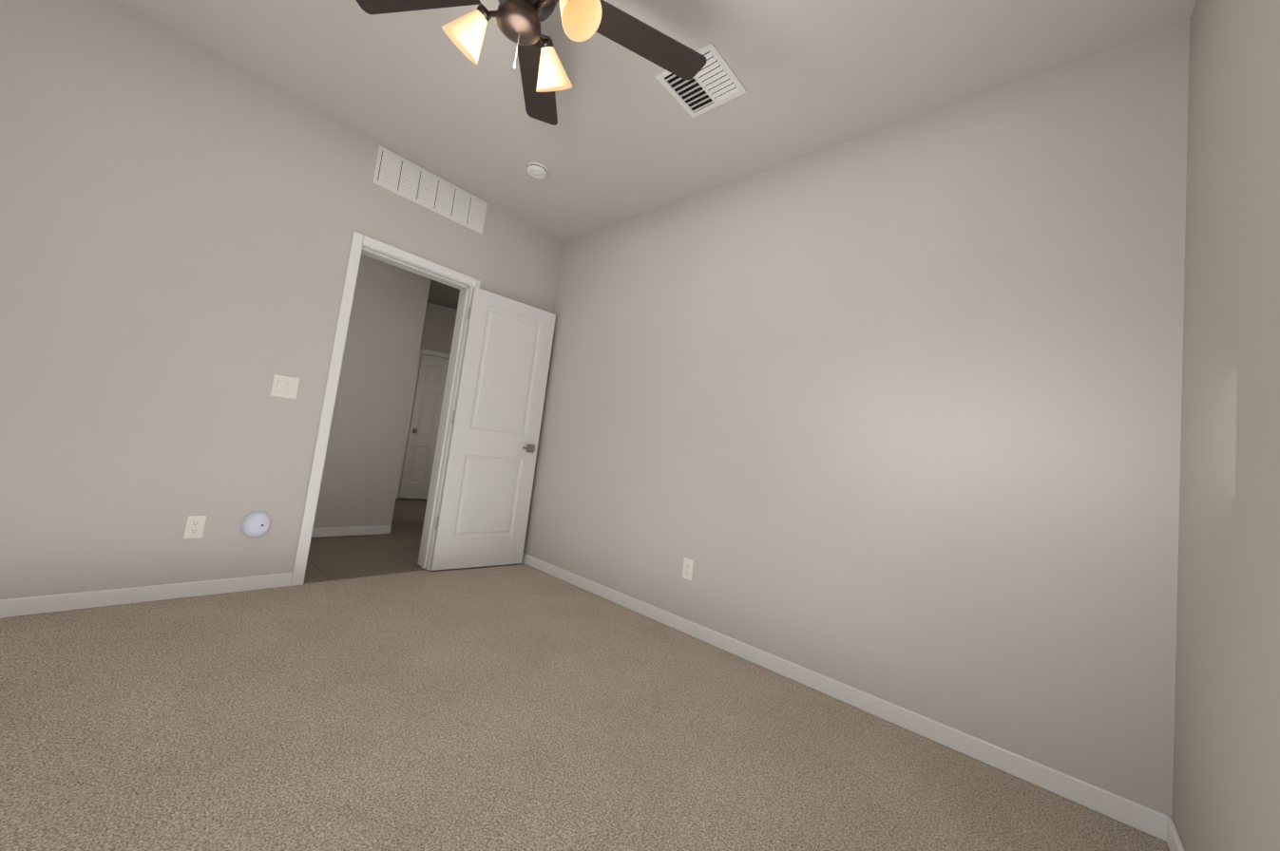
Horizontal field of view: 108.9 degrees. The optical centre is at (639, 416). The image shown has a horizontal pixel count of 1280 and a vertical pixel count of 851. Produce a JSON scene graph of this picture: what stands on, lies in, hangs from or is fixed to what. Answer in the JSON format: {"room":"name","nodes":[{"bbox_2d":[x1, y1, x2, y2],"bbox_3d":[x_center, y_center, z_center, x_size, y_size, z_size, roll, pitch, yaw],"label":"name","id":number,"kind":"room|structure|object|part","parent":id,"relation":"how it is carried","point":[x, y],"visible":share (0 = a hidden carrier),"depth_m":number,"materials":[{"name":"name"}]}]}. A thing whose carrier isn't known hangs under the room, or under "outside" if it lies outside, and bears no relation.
{"room":"empty bedroom","nodes":[
{"label":"empty bedroom","id":0,"kind":"room"},
{"bbox_2d":[0,0,562,599],"bbox_3d":[-2.101,-0.426,2.617,0.175,2.760,3.625,3,-6,42],"label":"wall","id":1,"kind":"structure","parent":0,"point":[182,219],"depth_m":2.23,"materials":[{"name":"beige paint"}]},
{"bbox_2d":[0,573,292,618],"bbox_3d":[-2.640,0.810,1.938,0.013,0.076,1.908,3,-6,42],"label":"baseboard","id":2,"kind":"structure","parent":1,"relation":"attached to","point":[32,605],"depth_m":2.18,"materials":[{"name":"white wood"}]},
{"bbox_2d":[183,515,206,538],"bbox_3d":[-2.274,0.566,2.338,0.008,0.115,0.070,3,-6,42],"label":"electrical outlet","id":3,"kind":"object","parent":1,"relation":"attached to","point":[194,526],"visible":1,"depth_m":2.33,"materials":[{"name":"white plastic"}]},
{"bbox_2d":[241,512,270,538],"bbox_3d":[-2.098,0.599,2.507,0.046,0.144,0.127,3,-6,42],"label":"socket","id":4,"kind":"object","parent":1,"relation":"attached to","point":[256,525],"visible":1,"depth_m":2.50,"materials":[{"name":"white plastic"}]},
{"bbox_2d":[270,374,299,399],"bbox_3d":[-2.009,-0.166,2.593,0.011,0.122,0.116,3,-6,42],"label":"light switch","id":5,"kind":"object","parent":1,"relation":"attached to","point":[285,387],"visible":1,"depth_m":2.59,"materials":[{"name":"white plastic"}]},
{"bbox_2d":[290,231,480,586],"bbox_3d":[-1.674,-0.022,3.104,0.191,2.142,0.856,3,-6,42],"label":"door frame","id":6,"kind":"structure","parent":1,"relation":"attached to","point":[358,239],"depth_m":3.04,"materials":[{"name":"white wood"}]},
{"bbox_2d":[372,145,487,234],"bbox_3d":[-1.423,-1.546,3.179,0.007,0.250,0.760,3,-6,42],"label":"air vent","id":7,"kind":"object","parent":1,"relation":"in","point":[403,178],"visible":1,"depth_m":3.14,"materials":[{"name":"white metal"}]},
{"bbox_2d":[429,286,555,571],"bbox_3d":[-1.077,0.115,3.521,0.156,2.055,0.715,3,-6,42],"label":"door","id":8,"kind":"structure","parent":1,"relation":"in","point":[486,496],"depth_m":3.50,"materials":[{"name":"white paint"}]},
{"bbox_3d":[-1.345,-0.001,3.305,0.037,1.625,0.010,3,-6,42],"label":"door hinge","id":9,"kind":"part","parent":8,"relation":"part of","materials":[{"name":"white wood"}]},
{"bbox_3d":[-0.910,0.259,3.711,0.152,0.066,0.174,3,-6,42],"label":"handle","id":10,"kind":"part","parent":8,"relation":"part of","materials":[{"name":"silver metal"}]},
{"bbox_2d":[303,498,427,583],"bbox_3d":[-3.160,1.047,4.479,4.115,0.096,5.400,3,-6,42],"label":"floor","id":11,"kind":"structure","parent":0,"point":[396,550],"depth_m":3.53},
{"bbox_2d":[313,253,430,528],"bbox_3d":[-3.195,-0.507,3.222,0.175,2.760,3.060,3,-6,42],"label":"wall","id":12,"kind":"structure","parent":0,"point":[363,460],"depth_m":4.04,"materials":[{"name":"grey paint"}]},
{"bbox_2d":[311,525,391,537],"bbox_3d":[-3.226,0.836,3.115,0.013,0.076,2.885,3,-6,42],"label":"baseboard","id":13,"kind":"structure","parent":12,"relation":"attached to","point":[347,531],"depth_m":3.94,"materials":[{"name":"white wood"}]},
{"bbox_2d":[398,303,457,499],"bbox_3d":[-2.818,-0.179,6.663,3.150,2.760,0.175,9,-5,-29],"label":"wall","id":14,"kind":"structure","parent":0,"point":[438,328],"depth_m":6.54,"materials":[{"name":"grey paint"}]},
{"bbox_2d":[395,348,450,498],"bbox_3d":[-2.901,0.134,6.501,0.806,2.095,0.018,9,-5,-29],"label":"door frame","id":15,"kind":"structure","parent":14,"relation":"attached to","point":[433,353],"depth_m":6.36,"materials":[{"name":"white wood"}]},
{"bbox_2d":[399,354,449,499],"bbox_3d":[-2.896,0.168,6.483,0.252,2.005,0.618,3,-6,42],"label":"entry door","id":16,"kind":"structure","parent":15,"relation":"attached to","point":[419,458],"depth_m":6.40,"materials":[{"name":"white paint"}]},
{"bbox_3d":[-2.871,0.133,6.472,0.205,1.570,0.603,3,-6,42],"label":"knob","id":17,"kind":"part","parent":16,"relation":"part of","materials":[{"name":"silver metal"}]},
{"bbox_2d":[0,562,1169,850],"bbox_3d":[-0.828,1.065,1.322,3.570,0.100,3.450,3,-6,42],"label":"floor carpet","id":18,"kind":"object","parent":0,"point":[515,707],"visible":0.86,"depth_m":1.51,"materials":[{"name":"beige carpet"}]},
{"bbox_2d":[115,0,1196,309],"bbox_3d":[-1.428,-1.721,3.462,7.860,0.100,5.400,3,-6,42],"label":"ceiling","id":19,"kind":"structure","parent":0,"point":[627,135],"depth_m":2.20,"materials":[{"name":"paint"}]},
{"bbox_2d":[355,0,706,125],"bbox_3d":[-0.371,-1.425,1.500,1.311,0.553,1.340,3,-6,42],"label":"ceiling fan","id":20,"kind":"object","parent":19,"relation":"hanging from","point":[544,76],"visible":1,"depth_m":1.67,"materials":[{"name":"brown wood"}]},
{"bbox_3d":[-0.815,-1.524,1.623,0.480,0.027,0.365,3,-6,42],"label":"blade","id":21,"kind":"part","parent":20,"relation":"part of","materials":[{"name":"brown wood"}]},
{"bbox_3d":[-0.613,-1.335,1.595,0.152,0.162,0.136,3,-6,42],"label":"lamp shade","id":22,"kind":"part","parent":20,"relation":"part of","materials":[{"name":"white glass"}]},
{"bbox_3d":[-0.496,-1.385,1.563,0.148,0.064,0.082,3,-6,42],"label":"arm","id":23,"kind":"part","parent":20,"relation":"part of"},
{"bbox_3d":[-0.408,-1.219,1.517,0.007,0.139,0.007,3,-6,42],"label":"chain","id":24,"kind":"part","parent":20,"relation":"part of","materials":[{"name":"white plastic"}]},
{"bbox_3d":[-0.441,-1.450,1.976,0.450,0.027,0.416,3,-6,42],"label":"blade","id":25,"kind":"part","parent":20,"relation":"part of","materials":[{"name":"brown wood"}]},
{"bbox_3d":[-0.363,-1.363,1.632,0.081,0.064,0.148,3,-6,42],"label":"arm","id":26,"kind":"part","parent":20,"relation":"part of"},
{"bbox_3d":[-0.293,-1.366,1.497,0.148,0.064,0.082,3,-6,42],"label":"arm","id":27,"kind":"part","parent":20,"relation":"part of"},
{"bbox_3d":[-0.334,-1.290,1.736,0.136,0.162,0.152,3,-6,42],"label":"lamp shade","id":28,"kind":"part","parent":20,"relation":"part of","materials":[{"name":"white glass"}]},
{"bbox_3d":[-0.191,-1.296,1.455,0.152,0.162,0.136,3,-6,42],"label":"lamp shade","id":29,"kind":"part","parent":20,"relation":"part of","materials":[{"name":"white glass"}]},
{"bbox_3d":[0.015,-1.416,1.726,0.314,0.027,0.494,3,-6,42],"label":"blade","id":30,"kind":"part","parent":20,"relation":"part of","materials":[{"name":"brown wood"}]},
{"bbox_2d":[525,161,548,178],"bbox_3d":[-0.675,-1.600,2.991,0.144,0.038,0.144,3,-6,42],"label":"smoke detector","id":31,"kind":"object","parent":19,"relation":"attached to","point":[536,170],"visible":1,"depth_m":2.96,"materials":[{"name":"white plastic"}]},
{"bbox_2d":[655,42,746,117],"bbox_3d":[0.290,-1.566,2.159,0.310,0.011,0.310,3,-6,42],"label":"ceiling vent","id":32,"kind":"object","parent":19,"relation":"in","point":[714,82],"visible":0.81,"depth_m":2.17,"materials":[{"name":"white metal"}]},
{"bbox_2d":[523,20,1189,818],"bbox_3d":[0.537,-0.097,2.777,3.910,2.760,0.175,3,-6,42],"label":"wall","id":33,"kind":"structure","parent":0,"point":[890,414],"depth_m":2.00,"materials":[{"name":"beige paint"}]},
{"bbox_2d":[682,557,693,580],"bbox_3d":[0.281,0.900,2.693,0.070,0.115,0.008,3,-6,42],"label":"electrical outlet","id":34,"kind":"object","parent":33,"relation":"attached to","point":[687,569],"visible":1,"depth_m":2.69,"materials":[{"name":"white plastic"}]},
{"bbox_2d":[521,554,1172,841],"bbox_3d":[0.317,1.218,2.598,3.560,0.076,0.013,3,-6,42],"label":"baseboard","id":35,"kind":"structure","parent":33,"relation":"attached to","point":[1151,822],"depth_m":1.87,"materials":[{"name":"white wood"}]},
{"bbox_2d":[1172,0,1279,850],"bbox_3d":[0.677,-0.298,0.124,0.175,2.760,3.625,3,-6,42],"label":"wall","id":36,"kind":"structure","parent":0,"point":[1226,789],"depth_m":1.10,"materials":[{"name":"beige paint"}]},
{"bbox_2d":[1165,816,1184,850],"bbox_3d":[0.506,1.039,0.142,0.013,0.076,3.450,3,-6,42],"label":"baseboard","id":37,"kind":"structure","parent":36,"relation":"attached to","point":[1174,841],"depth_m":1.36,"materials":[{"name":"white wood"}]}
]}

